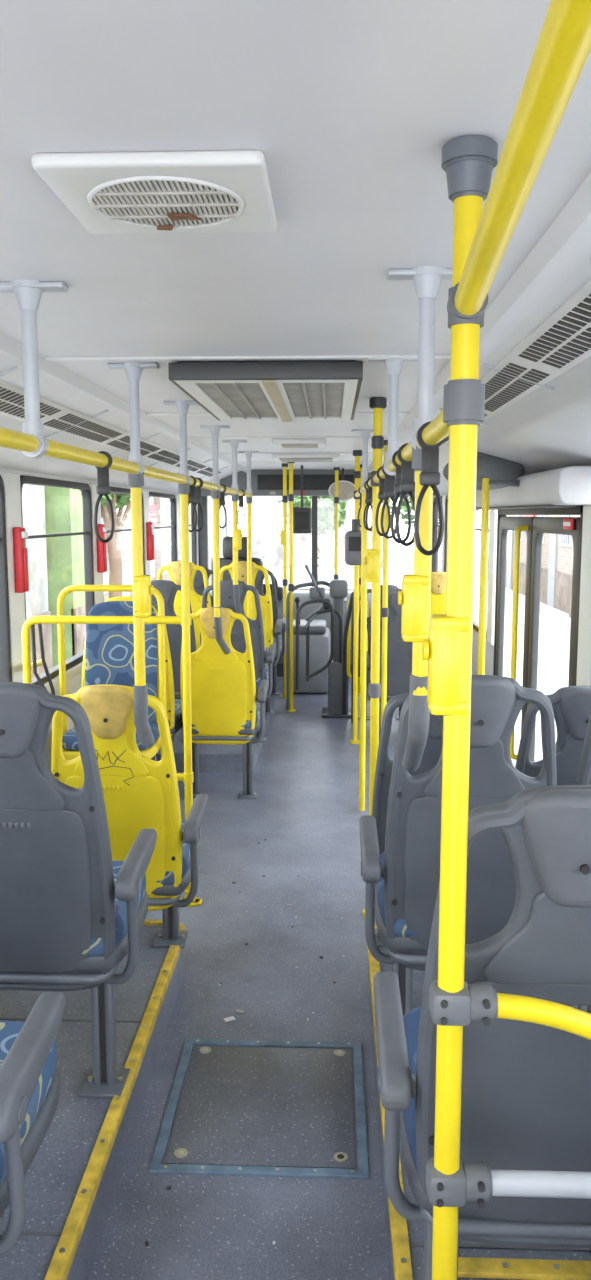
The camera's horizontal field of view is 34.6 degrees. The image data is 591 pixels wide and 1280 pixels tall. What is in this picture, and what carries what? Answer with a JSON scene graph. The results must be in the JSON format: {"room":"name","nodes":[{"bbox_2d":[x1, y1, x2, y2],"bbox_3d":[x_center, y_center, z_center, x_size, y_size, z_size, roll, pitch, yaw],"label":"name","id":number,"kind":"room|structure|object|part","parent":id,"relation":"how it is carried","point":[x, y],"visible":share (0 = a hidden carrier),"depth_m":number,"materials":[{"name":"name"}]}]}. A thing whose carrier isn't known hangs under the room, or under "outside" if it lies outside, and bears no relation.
{"room":"vehicle interior","nodes":[
{"label":"vehicle interior","id":0,"kind":"room"},
{"bbox_2d":[0,468,198,769],"bbox_3d":[-1.306,0.138,4.460,0.072,1.862,11.900,0,8,2],"label":"wall","id":1,"kind":"structure","parent":0,"point":[11,477],"depth_m":4.50,"materials":[{"name":"white plastic"}]},
{"bbox_2d":[0,475,11,681],"bbox_3d":[-1.343,-0.139,3.602,0.050,1.035,1.370,0,8,2],"label":"window","id":2,"kind":"structure","parent":1,"relation":"in","point":[5,643],"depth_m":4.26,"materials":[{"name":"clear glass"}]},
{"bbox_2d":[13,527,28,592],"bbox_3d":[-1.257,-0.367,4.361,0.052,0.300,0.075,0,8,2],"label":"lever","id":3,"kind":"object","parent":1,"relation":"attached to","point":[20,535],"visible":1,"depth_m":4.33,"materials":[{"name":"red plastic"}]},
{"bbox_2d":[97,524,106,572],"bbox_3d":[-1.198,-0.568,5.886,0.052,0.300,0.075,0,8,2],"label":"lever","id":4,"kind":"object","parent":1,"relation":"attached to","point":[101,547],"visible":0.86,"depth_m":5.86,"materials":[{"name":"red plastic"}]},
{"bbox_2d":[101,487,144,601],"bbox_3d":[-1.223,-0.546,6.693,0.050,1.035,1.390,0,8,2],"label":"window","id":5,"kind":"structure","parent":1,"relation":"in","point":[113,489],"depth_m":6.75,"materials":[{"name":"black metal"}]},
{"bbox_2d":[146,522,154,560],"bbox_3d":[-1.137,-0.776,7.462,0.052,0.300,0.075,0,8,2],"label":"lever","id":6,"kind":"object","parent":1,"relation":"attached to","point":[149,525],"visible":1,"depth_m":7.43,"materials":[{"name":"red plastic"}]},
{"bbox_2d":[149,492,176,571],"bbox_3d":[-1.163,-0.750,8.248,0.050,1.035,1.350,0,8,2],"label":"window","id":7,"kind":"structure","parent":1,"relation":"in","point":[171,497],"depth_m":8.84,"materials":[{"name":"black metal"}]},
{"bbox_2d":[189,503,196,564],"bbox_3d":[-1.109,-0.936,9.660,0.050,1.035,1.100,0,8,2],"label":"window","id":8,"kind":"structure","parent":1,"relation":"in","point":[193,534],"depth_m":10.17,"materials":[{"name":"black metal"}]},
{"bbox_2d":[0,279,258,906],"bbox_3d":[-0.904,0.212,2.990,0.978,2.100,8.200,0,8,2],"label":"handrail","id":9,"kind":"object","parent":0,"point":[87,533],"depth_m":3.80,"materials":[{"name":"yellow metal"}]},
{"bbox_2d":[31,623,54,694],"bbox_3d":[-1.040,0.160,3.973,0.111,0.466,0.052,-4,8,-25],"label":"belt","id":10,"kind":"object","parent":9,"relation":"attached to","point":[38,678],"visible":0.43,"depth_m":3.94,"materials":[{"name":"black fabric"}]},
{"bbox_2d":[94,451,114,542],"bbox_3d":[-0.504,-0.374,2.494,0.054,0.238,0.032,-2,8,-15],"label":"strap","id":11,"kind":"object","parent":9,"relation":"hanging from","point":[103,488],"visible":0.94,"depth_m":2.48,"materials":[{"name":"black plastic"}]},
{"bbox_3d":[-0.873,0.212,2.989,0.920,2.100,8.200,0,8,2],"label":"handrail","id":12,"kind":"part","parent":9,"relation":"part of","materials":[{"name":"yellow metal"}]},
{"bbox_2d":[188,476,196,531],"bbox_3d":[-0.444,-0.576,4.029,0.054,0.238,0.032,-1,8,-9],"label":"strap","id":13,"kind":"object","parent":9,"relation":"hanging from","point":[191,498],"visible":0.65,"depth_m":4.01,"materials":[{"name":"black plastic"}]},
{"bbox_2d":[192,477,203,530],"bbox_3d":[-0.436,-0.602,4.227,0.054,0.238,0.032,2,8,14],"label":"strap","id":14,"kind":"object","parent":9,"relation":"hanging from","point":[197,490],"visible":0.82,"depth_m":4.22,"materials":[{"name":"black plastic"}]},
{"bbox_2d":[219,484,226,527],"bbox_3d":[-0.400,-0.726,5.169,0.054,0.238,0.032,0,8,-3],"label":"strap","id":15,"kind":"object","parent":9,"relation":"hanging from","point":[222,494],"visible":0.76,"depth_m":5.15,"materials":[{"name":"black plastic"}]},
{"bbox_2d":[238,490,244,525],"bbox_3d":[-0.358,-0.870,6.258,0.054,0.238,0.032,0,8,2],"label":"strap","id":16,"kind":"object","parent":9,"relation":"hanging from","point":[241,499],"visible":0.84,"depth_m":6.25,"materials":[{"name":"plastic"}]},
{"bbox_2d":[87,677,398,1279],"bbox_3d":[-0.028,1.102,4.537,2.610,0.090,11.900,0,8,2],"label":"floor","id":17,"kind":"structure","parent":0,"point":[205,1226],"depth_m":2.90,"materials":[{"name":"grey rubber"}]},
{"bbox_2d":[0,919,184,1279],"bbox_3d":[-0.951,1.433,1.096,0.928,0.172,4.924,0,8,2],"label":"platform","id":18,"kind":"object","parent":17,"relation":"on","point":[71,1181],"visible":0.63,"depth_m":2.38,"materials":[{"name":"metal"}]},
{"bbox_2d":[0,992,65,1253],"bbox_3d":[-0.670,0.730,1.621,0.512,1.110,0.629,0,8,2],"label":"seat","id":19,"kind":"object","parent":18,"relation":"on","point":[30,1080],"visible":1,"depth_m":1.56,"materials":[{"name":"grey plastic"}]},
{"bbox_2d":[0,682,156,1097],"bbox_3d":[-0.635,0.612,2.513,0.512,1.110,0.629,0,8,2],"label":"seat","id":20,"kind":"object","parent":18,"relation":"on","point":[70,913],"visible":0.99,"depth_m":2.30,"materials":[{"name":"grey plastic"}]},
{"bbox_2d":[51,684,208,947],"bbox_3d":[-0.573,0.580,3.374,0.512,0.950,0.629,0,8,2],"label":"seat","id":21,"kind":"object","parent":18,"relation":"on","point":[140,792],"visible":0.66,"depth_m":3.14,"materials":[{"name":"yellow plastic"}]},
{"bbox_2d":[57,585,165,758],"bbox_3d":[-0.918,0.375,4.789,0.538,1.306,0.032,0,8,2],"label":"frame","id":22,"kind":"object","parent":17,"relation":"on","point":[73,588],"visible":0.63,"depth_m":4.72,"materials":[{"name":"yellow paint"}]},
{"bbox_2d":[62,596,160,760],"bbox_3d":[-0.918,0.410,4.850,0.462,1.220,0.621,0,8,2],"label":"seat","id":23,"kind":"object","parent":17,"relation":"on","point":[108,657],"visible":0.48,"depth_m":4.96,"materials":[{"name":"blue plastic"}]},
{"bbox_2d":[165,624,182,792],"bbox_3d":[-0.907,0.346,5.646,0.462,1.140,0.621,0,8,2],"label":"seat","id":24,"kind":"object","parent":17,"relation":"on","point":[173,706],"visible":0.06,"depth_m":5.46,"materials":[{"name":"yellow plastic"}]},
{"bbox_2d":[156,695,274,772],"bbox_3d":[-0.698,0.636,7.353,0.949,0.120,2.450,0,8,2],"label":"platform","id":25,"kind":"object","parent":17,"relation":"on","point":[219,758],"visible":0.17,"depth_m":6.14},
{"bbox_2d":[151,580,195,741],"bbox_3d":[-0.873,0.124,6.524,0.462,1.110,0.621,0,8,2],"label":"seat","id":26,"kind":"object","parent":25,"relation":"on","point":[168,589],"visible":0.2,"depth_m":6.26,"materials":[{"name":"grey plastic"}]},
{"bbox_2d":[157,561,211,650],"bbox_3d":[-0.838,-0.033,7.411,0.462,1.190,0.621,0,8,2],"label":"seat","id":27,"kind":"object","parent":25,"relation":"on","point":[173,568],"visible":0.27,"depth_m":7.11,"materials":[{"name":"yellow plastic"}]},
{"bbox_2d":[193,566,213,606],"bbox_3d":[-0.808,-0.097,8.209,0.462,1.110,0.621,0,8,2],"label":"seat","id":28,"kind":"object","parent":25,"relation":"on","point":[198,583],"visible":0.13,"depth_m":7.88,"materials":[{"name":"grey plastic"}]},
{"bbox_2d":[200,580,275,742],"bbox_3d":[-0.391,0.127,6.507,0.512,1.110,0.629,0,8,2],"label":"seat","id":29,"kind":"object","parent":25,"relation":"on","point":[262,670],"visible":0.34,"depth_m":6.25,"materials":[{"name":"grey plastic"}]},
{"bbox_2d":[220,561,282,714],"bbox_3d":[-0.356,-0.030,7.393,0.512,1.190,0.629,0,8,2],"label":"seat","id":30,"kind":"object","parent":25,"relation":"on","point":[265,601],"visible":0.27,"depth_m":7.14,"materials":[{"name":"yellow plastic"}]},
{"bbox_2d":[230,570,285,694],"bbox_3d":[-0.326,-0.095,8.191,0.512,1.110,0.629,0,8,2],"label":"seat","id":31,"kind":"object","parent":25,"relation":"on","point":[259,578],"visible":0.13,"depth_m":7.96,"materials":[{"name":"grey plastic"}]},
{"bbox_2d":[180,607,268,798],"bbox_3d":[-0.415,0.348,5.628,0.512,1.140,0.629,0,8,2],"label":"seat","id":32,"kind":"object","parent":17,"relation":"on","point":[226,708],"visible":0.86,"depth_m":5.42,"materials":[{"name":"yellow plastic"}]},
{"bbox_2d":[212,536,262,596],"bbox_3d":[-0.515,-0.229,8.784,0.480,1.460,0.525,0,8,2],"label":"seat","id":33,"kind":"object","parent":17,"relation":"on","point":[227,542],"visible":0.18,"depth_m":8.46,"materials":[{"name":"grey plastic"}]},
{"bbox_2d":[145,780,343,1245],"bbox_3d":[-0.052,1.136,3.993,0.517,0.004,3.970,0,8,2],"label":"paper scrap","id":34,"kind":"object","parent":17,"relation":"on","point":[231,1018],"visible":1,"depth_m":3.17,"materials":[{"name":"white paper"}]},
{"bbox_2d":[280,463,287,697],"bbox_3d":[-0.097,-0.516,8.515,0.085,2.100,0.080,0,8,2],"label":"pole","id":35,"kind":"object","parent":17,"relation":"on","point":[283,535],"visible":0.98,"depth_m":8.47,"materials":[{"name":"yellow metal"}]},
{"bbox_2d":[210,569,370,676],"bbox_3d":[0.177,-0.214,9.870,2.300,1.148,0.954,0,8,2],"label":"dashboard","id":36,"kind":"object","parent":17,"relation":"on","point":[311,594],"visible":0.21,"depth_m":9.69,"materials":[{"name":"grey plastic"}]},
{"bbox_2d":[287,462,295,711],"bbox_3d":[-0.036,-0.437,7.918,0.079,2.100,0.080,0,8,2],"label":"pole","id":37,"kind":"object","parent":17,"relation":"on","point":[290,496],"visible":0.9,"depth_m":7.89,"materials":[{"name":"yellow metal"}]},
{"bbox_2d":[293,597,330,693],"bbox_3d":[0.126,0.015,9.081,0.420,0.900,0.700,0,8,2],"label":"engine cover","id":38,"kind":"object","parent":17,"relation":"on","point":[319,634],"visible":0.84,"depth_m":8.76,"materials":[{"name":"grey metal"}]},
{"bbox_2d":[286,565,367,723],"bbox_3d":[0.251,0.007,7.824,0.671,1.252,0.654,0,8,2],"label":"turnstile","id":39,"kind":"object","parent":17,"relation":"on","point":[338,664],"visible":0.8,"depth_m":7.76,"materials":[{"name":"grey metal"}]},
{"bbox_2d":[334,467,339,578],"bbox_3d":[0.393,-0.605,9.191,0.079,2.100,0.080,0,8,2],"label":"pole","id":40,"kind":"object","parent":17,"relation":"on","point":[336,469],"visible":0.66,"depth_m":9.11,"materials":[{"name":"yellow metal"}]},
{"bbox_2d":[358,464,361,694],"bbox_3d":[0.594,-0.539,8.688,0.079,2.100,0.080,0,8,2],"label":"pole","id":41,"kind":"object","parent":17,"relation":"on","point":[360,464],"visible":0.17,"depth_m":8.66,"materials":[{"name":"yellow metal"}]},
{"bbox_2d":[358,585,402,719],"bbox_3d":[0.716,0.082,7.769,0.462,1.110,0.621,0,8,2],"label":"seat","id":42,"kind":"object","parent":17,"relation":"on","point":[391,588],"visible":0.15,"depth_m":7.52,"materials":[{"name":"grey plastic"}]},
{"bbox_2d":[381,440,388,724],"bbox_3d":[0.556,-0.173,5.911,0.079,2.100,0.080,0,8,2],"label":"pole","id":43,"kind":"object","parent":17,"relation":"on","point":[384,610],"visible":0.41,"depth_m":5.89,"materials":[{"name":"yellow metal"}]},
{"bbox_2d":[366,592,411,738],"bbox_3d":[0.745,0.179,7.025,0.512,1.110,0.629,0,8,2],"label":"seat","id":44,"kind":"object","parent":17,"relation":"on","point":[399,652],"visible":0.23,"depth_m":6.80,"materials":[{"name":"grey plastic"}]},
{"bbox_2d":[430,572,445,615],"bbox_3d":[1.125,0.034,7.747,0.462,1.210,0.621,0,8,2],"label":"seat","id":45,"kind":"object","parent":17,"relation":"on","point":[438,579],"visible":0.19,"depth_m":7.42,"materials":[{"name":"yellow plastic"}]},
{"bbox_2d":[350,0,590,1279],"bbox_3d":[0.647,0.180,3.230,0.901,2.100,7.604,0,8,2],"label":"handrail","id":46,"kind":"object","parent":17,"relation":"on","point":[441,674],"visible":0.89,"depth_m":1.28,"materials":[{"name":"yellow metal"}]},
{"bbox_2d":[345,519,360,564],"bbox_3d":[0.423,-0.689,6.686,0.150,0.320,0.160,0,8,2],"label":"card reader","id":47,"kind":"object","parent":46,"relation":"attached to","point":[352,538],"visible":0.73,"depth_m":6.63,"materials":[{"name":"grey plastic"}]},
{"bbox_2d":[358,488,361,526],"bbox_3d":[0.390,-0.775,5.535,0.054,0.238,0.032,0,8,2],"label":"strap","id":48,"kind":"object","parent":46,"relation":"hanging from","point":[360,502],"visible":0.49,"depth_m":5.52,"materials":[{"name":"black rubber"}]},
{"bbox_2d":[363,481,371,529],"bbox_3d":[0.351,-0.644,4.545,0.054,0.238,0.032,0,8,2],"label":"strap","id":49,"kind":"object","parent":46,"relation":"hanging from","point":[366,502],"visible":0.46,"depth_m":4.54,"materials":[{"name":"black rubber"}]},
{"bbox_2d":[365,478,372,530],"bbox_3d":[0.340,-0.605,4.247,0.054,0.238,0.032,0,8,2],"label":"strap","id":50,"kind":"object","parent":46,"relation":"hanging from","point":[370,489],"visible":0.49,"depth_m":4.23,"materials":[{"name":"black plastic"}]},
{"bbox_2d":[375,467,390,535],"bbox_3d":[0.302,-0.475,3.257,0.054,0.238,0.032,0,8,2],"label":"strap","id":51,"kind":"object","parent":46,"relation":"hanging from","point":[381,497],"visible":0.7,"depth_m":3.25,"materials":[{"name":"black plastic"}]},
{"bbox_2d":[380,464,396,538],"bbox_3d":[0.288,-0.429,2.910,0.054,0.238,0.032,0,8,2],"label":"strap","id":52,"kind":"object","parent":46,"relation":"hanging from","point":[389,480],"visible":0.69,"depth_m":2.89,"materials":[{"name":"black plastic"}]},
{"bbox_2d":[390,450,411,543],"bbox_3d":[0.269,-0.364,2.415,0.054,0.238,0.032,0,8,2],"label":"strap","id":53,"kind":"object","parent":46,"relation":"hanging from","point":[398,467],"visible":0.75,"depth_m":2.41,"materials":[{"name":"black plastic"}]},
{"bbox_2d":[395,443,414,545],"bbox_3d":[0.261,-0.338,2.216,0.054,0.238,0.032,0,8,2],"label":"strap","id":54,"kind":"object","parent":46,"relation":"hanging from","point":[407,484],"visible":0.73,"depth_m":2.20,"materials":[{"name":"black plastic"}]},
{"bbox_2d":[414,421,444,555],"bbox_3d":[0.242,-0.271,1.711,0.054,0.238,0.032,0,8,2],"label":"strap","id":55,"kind":"object","parent":46,"relation":"hanging from","point":[430,475],"visible":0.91,"depth_m":1.70,"materials":[{"name":"black plastic"}]},
{"bbox_2d":[367,925,590,1279],"bbox_3d":[0.628,1.439,1.035,0.928,0.177,4.924,0,8,2],"label":"platform","id":56,"kind":"object","parent":17,"relation":"on","point":[405,1237],"depth_m":1.93,"materials":[{"name":"metal"}]},
{"bbox_2d":[372,693,442,945],"bbox_3d":[0.481,0.580,3.373,0.462,0.950,0.621,0,8,2],"label":"seat","id":57,"kind":"object","parent":56,"relation":"on","point":[430,758],"visible":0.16,"depth_m":3.11,"materials":[{"name":"grey plastic"}]},
{"bbox_2d":[359,675,556,1015],"bbox_3d":[0.429,0.599,2.611,0.512,1.110,0.629,0,8,2],"label":"seat","id":58,"kind":"object","parent":56,"relation":"on","point":[402,881],"visible":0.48,"depth_m":2.39,"materials":[{"name":"grey plastic"}]},
{"bbox_2d":[373,785,590,1279],"bbox_3d":[0.393,0.722,1.679,0.512,1.110,0.629,0,8,2],"label":"seat","id":59,"kind":"object","parent":56,"relation":"on","point":[526,1086],"visible":0.76,"depth_m":1.46,"materials":[{"name":"grey plastic"}]},
{"bbox_3d":[0.690,1.247,1.874,0.868,0.016,0.040,0,8,2],"label":"step edge strip","id":60,"kind":"part","parent":56,"relation":"part of","materials":[{"name":"yellow metal"}]},
{"bbox_2d":[515,685,590,784],"bbox_3d":[0.941,0.582,3.355,0.462,0.950,0.621,0,8,2],"label":"seat","id":61,"kind":"object","parent":56,"relation":"on","point":[571,705],"visible":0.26,"depth_m":3.06,"materials":[{"name":"grey plastic"}]},
{"bbox_2d":[575,713,590,784],"bbox_3d":[0.911,0.602,2.592,0.462,1.110,0.621,0,8,2],"label":"seat","id":62,"kind":"object","parent":56,"relation":"on","point":[584,769],"visible":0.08,"depth_m":2.33,"materials":[{"name":"grey plastic"}]},
{"bbox_2d":[198,496,353,590],"bbox_3d":[0.202,-0.804,10.323,2.510,2.200,0.080,0,8,2],"label":"wall","id":63,"kind":"structure","parent":0,"point":[203,548],"depth_m":10.28,"materials":[{"name":"grey plastic"}]},
{"bbox_2d":[0,0,590,493],"bbox_3d":[-0.028,-0.943,4.268,2.630,0.345,11.900,0,8,2],"label":"ceiling","id":64,"kind":"structure","parent":0,"point":[351,107],"depth_m":1.41,"materials":[{"name":"white plastic"}]},
{"bbox_2d":[0,381,24,420],"bbox_3d":[-0.882,-0.767,2.963,0.288,0.061,1.015,0,8,2],"label":"ceiling vent","id":65,"kind":"object","parent":64,"relation":"in","point":[11,397],"depth_m":3.16,"materials":[{"name":"plastic"}]},
{"bbox_2d":[40,397,129,453],"bbox_3d":[-0.839,-0.911,4.064,0.288,0.061,2.561,0,8,2],"label":"ceiling vent","id":66,"kind":"object","parent":64,"relation":"in","point":[54,416],"depth_m":4.04,"materials":[{"name":"plastic"}]},
{"bbox_2d":[32,150,276,233],"bbox_3d":[-0.180,-0.617,1.329,0.294,0.024,0.294,0,8,2],"label":"ventilator","id":67,"kind":"object","parent":64,"relation":"attached to","point":[225,191],"visible":1,"depth_m":1.27,"materials":[{"name":"white plastic"}]},
{"bbox_2d":[140,437,179,468],"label":"ceiling vent","id":68,"kind":"object","parent":64,"relation":"in","point":[149,450],"depth_m":5.84,"materials":[{"name":"plastic"}]},
{"bbox_2d":[187,456,212,477],"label":"ceiling vent","id":69,"kind":"object","parent":64,"relation":"in","point":[203,469],"depth_m":7.62,"materials":[{"name":"plastic"}]},
{"bbox_2d":[44,354,450,361],"bbox_3d":[-0.137,-0.808,2.723,1.170,0.008,0.035,0,8,2],"label":"trim","id":70,"kind":"structure","parent":64,"relation":"attached to","point":[436,356],"depth_m":2.71,"materials":[{"name":"white plastic"}]},
{"bbox_2d":[168,360,362,421],"bbox_3d":[-0.065,-0.866,3.376,0.569,0.063,1.214,0,8,2],"label":"air conditioner unit","id":71,"kind":"object","parent":64,"relation":"attached to","point":[286,391],"visible":1,"depth_m":2.98,"materials":[{"name":"white plastic"}]},
{"bbox_2d":[147,412,409,415],"bbox_3d":[-0.079,-1.006,4.229,1.170,0.008,0.035,0,8,2],"label":"trim","id":72,"kind":"structure","parent":64,"relation":"attached to","point":[356,413],"depth_m":4.22,"materials":[{"name":"white plastic"}]},
{"bbox_2d":[190,436,387,438],"bbox_3d":[-0.029,-1.176,5.516,1.170,0.008,0.035,0,8,2],"label":"trim","id":73,"kind":"structure","parent":64,"relation":"attached to","point":[303,436],"depth_m":5.50,"materials":[{"name":"white plastic"}]},
{"bbox_2d":[0,258,590,477],"bbox_3d":[-0.114,-0.966,4.495,1.860,0.125,8.058,0,8,2],"label":"trim","id":74,"kind":"structure","parent":64,"relation":"attached to","point":[484,365],"depth_m":3.89,"materials":[{"name":"white plastic"}]},
{"bbox_2d":[218,452,372,453],"bbox_3d":[0.025,-1.359,6.903,1.170,0.008,0.035,0,8,2],"label":"trim","id":75,"kind":"structure","parent":64,"relation":"attached to","point":[230,452],"depth_m":6.89,"materials":[{"name":"white plastic"}]},
{"bbox_2d":[272,438,325,447],"bbox_3d":[0.027,-1.198,5.796,0.320,0.037,0.320,0,8,2],"label":"roof hatch","id":76,"kind":"object","parent":64,"relation":"attached to","point":[318,442],"visible":1,"depth_m":5.65,"materials":[{"name":"white plastic"}]},
{"bbox_2d":[293,465,310,533],"bbox_3d":[0.060,-1.294,8.755,0.170,0.620,0.130,0,8,2],"label":"box","id":77,"kind":"object","parent":64,"relation":"attached to","point":[301,515],"visible":0.95,"depth_m":8.72,"materials":[{"name":"black plastic"}]},
{"bbox_2d":[237,461,372,462],"bbox_3d":[0.071,-1.515,8.092,1.170,0.008,0.035,0,8,2],"label":"trim","id":78,"kind":"structure","parent":64,"relation":"attached to","point":[333,461],"depth_m":8.08,"materials":[{"name":"white plastic"}]},
{"bbox_2d":[272,454,338,461],"bbox_3d":[0.084,-1.394,7.283,0.500,0.037,0.500,0,8,2],"label":"roof hatch","id":79,"kind":"object","parent":64,"relation":"attached to","point":[277,457],"visible":0.97,"depth_m":7.05,"materials":[{"name":"white plastic"}]},
{"bbox_2d":[201,470,434,495],"bbox_3d":[0.176,-1.579,9.541,2.510,0.260,0.110,0,8,2],"label":"sign box","id":80,"kind":"object","parent":64,"relation":"attached to","point":[263,482],"visible":0.29,"depth_m":9.52,"materials":[{"name":"black plastic"}]},
{"bbox_2d":[328,468,354,500],"bbox_3d":[0.458,-1.504,9.189,0.280,0.322,0.085,0,8,2],"label":"mirror","id":81,"kind":"object","parent":64,"relation":"attached to","point":[346,489],"visible":0.86,"depth_m":9.16,"materials":[{"name":"white mirror"}]},
{"bbox_2d":[443,452,524,489],"bbox_3d":[0.922,-0.827,4.650,0.400,0.185,0.140,0,8,2],"label":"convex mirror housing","id":82,"kind":"object","parent":64,"relation":"attached to","point":[488,466],"visible":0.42,"depth_m":4.59,"materials":[{"name":"grey plastic"}]},
{"bbox_2d":[439,280,590,448],"bbox_3d":[0.700,-0.946,4.138,0.143,0.053,9.500,0,8,2],"label":"ceiling vent","id":83,"kind":"object","parent":64,"relation":"in","point":[561,342],"visible":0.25,"depth_m":2.38,"materials":[{"name":"plastic"}]},
{"bbox_2d":[477,478,519,674],"bbox_3d":[0.927,-0.022,5.266,0.212,1.970,1.485,0,8,-3],"label":"handrail pole","id":84,"kind":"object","parent":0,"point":[486,482],"depth_m":4.50,"materials":[{"name":"yellow metal"}]},
{"bbox_2d":[431,465,590,685],"bbox_3d":[1.256,0.151,4.362,0.060,1.862,11.900,0,8,2],"label":"wall","id":85,"kind":"structure","parent":0,"point":[584,629],"depth_m":4.07,"materials":[{"name":"white plastic"}]},
{"bbox_2d":[432,496,442,571],"bbox_3d":[1.464,-0.937,9.661,0.050,1.035,0.900,0,8,2],"label":"window","id":86,"kind":"structure","parent":85,"relation":"in","point":[435,507],"depth_m":10.05,"materials":[{"name":"black glass"}]},
{"bbox_2d":[444,495,447,571],"bbox_3d":[1.415,-0.773,8.423,0.050,1.035,1.200,0,8,2],"label":"window","id":87,"kind":"structure","parent":85,"relation":"in","point":[446,501],"depth_m":8.96,"materials":[{"name":"clear glass"}]},
{"bbox_2d":[473,525,489,638],"bbox_3d":[1.362,-0.591,7.036,0.050,1.035,1.200,0,8,2],"label":"window","id":88,"kind":"structure","parent":85,"relation":"in","point":[475,624],"depth_m":7.05,"materials":[{"name":"clear glass"}]},
{"bbox_2d":[493,505,582,766],"bbox_3d":[1.249,0.127,5.167,0.116,1.700,2.100,0,8,2],"label":"door","id":89,"kind":"structure","parent":85,"relation":"in","point":[534,527],"depth_m":5.10,"materials":[{"name":"grey metal"}]},
{"bbox_2d":[563,518,573,529],"bbox_3d":[1.213,-0.516,4.225,0.015,0.050,0.160,0,8,2],"label":"sign","id":90,"kind":"object","parent":89,"relation":"attached to","point":[568,523],"visible":1,"depth_m":4.20,"materials":[{"name":"red plastic"}]},
{"bbox_2d":[476,466,590,509],"bbox_3d":[1.163,-0.770,5.001,0.174,0.158,2.600,0,8,2],"label":"mechanism","id":91,"kind":"object","parent":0,"point":[570,486],"depth_m":3.95,"materials":[{"name":"white plastic"}]},
{"label":"outside","id":92,"kind":"structure","parent":0,"visible":0},
{"bbox_2d":[263,550,570,763],"bbox_3d":[0.960,-0.683,25.107,80.000,0.100,90.000,0,8,2],"label":"ground","id":93,"kind":"structure","parent":92,"point":[554,624],"depth_m":22.30,"materials":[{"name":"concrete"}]},
{"bbox_2d":[22,484,52,678],"bbox_3d":[-6.292,-1.173,13.312,4.700,3.950,4.400,0,8,2],"label":"house","id":94,"kind":"structure","parent":93,"relation":"on","point":[33,496],"depth_m":14.81,"materials":[{"name":"paint"}]},
{"bbox_2d":[44,486,85,666],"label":"window","id":95,"kind":"structure","parent":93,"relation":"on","point":[63,506],"depth_m":15.78,"materials":[{"name":"clear glass"}]},
{"bbox_2d":[73,489,130,597],"bbox_3d":[-2.749,-1.217,14.264,1.269,3.794,1.229,-7,10,-41],"label":"street tree","id":96,"kind":"object","parent":93,"relation":"on","point":[113,546],"visible":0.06,"depth_m":14.19,"materials":[{"name":"green plant"}]},
{"bbox_2d":[101,497,156,601],"bbox_3d":[-5.943,-2.239,21.031,4.800,4.050,6.600,0,8,2],"label":"house","id":97,"kind":"structure","parent":93,"relation":"on","point":[125,537],"depth_m":20.65,"materials":[{"name":"paint"}]},
{"bbox_2d":[153,496,229,585],"bbox_3d":[-5.456,-3.871,32.279,4.900,4.350,15.950,0,8,2],"label":"house","id":98,"kind":"structure","parent":93,"relation":"on","point":[162,536],"depth_m":25.32,"materials":[{"name":"brick"}]},
{"bbox_2d":[277,496,351,586],"bbox_3d":[0.544,-2.824,26.838,2.153,3.699,2.035,0,8,2],"label":"street tree","id":99,"kind":"object","parent":93,"relation":"on","point":[326,505],"visible":0.48,"depth_m":26.38,"materials":[{"name":"green plant"}]},
{"bbox_2d":[251,496,382,567],"bbox_3d":[1.093,-5.843,47.638,6.800,4.250,4.200,0,8,2],"label":"house","id":100,"kind":"structure","parent":93,"relation":"on","point":[267,526],"depth_m":45.78,"materials":[{"name":"paint"}]},
{"bbox_2d":[381,496,480,571],"bbox_3d":[4.355,-3.820,29.590,3.749,4.956,3.760,0,8,2],"label":"street tree","id":101,"kind":"object","parent":93,"relation":"on","point":[403,506],"visible":0.02,"depth_m":29.55,"materials":[{"name":"green plant"}]},
{"bbox_2d":[479,510,574,613],"bbox_3d":[9.329,-3.685,31.630,4.100,4.150,15.950,0,8,2],"label":"house","id":102,"kind":"structure","parent":93,"relation":"on","point":[557,549],"depth_m":26.84,"materials":[{"name":"brick"}]},
{"bbox_2d":[569,515,579,617],"bbox_3d":[8.723,-1.868,18.594,4.300,3.950,10.200,0,8,2],"label":"house","id":103,"kind":"structure","parent":93,"relation":"on","point":[575,515],"depth_m":23.74,"materials":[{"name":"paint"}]}
]}

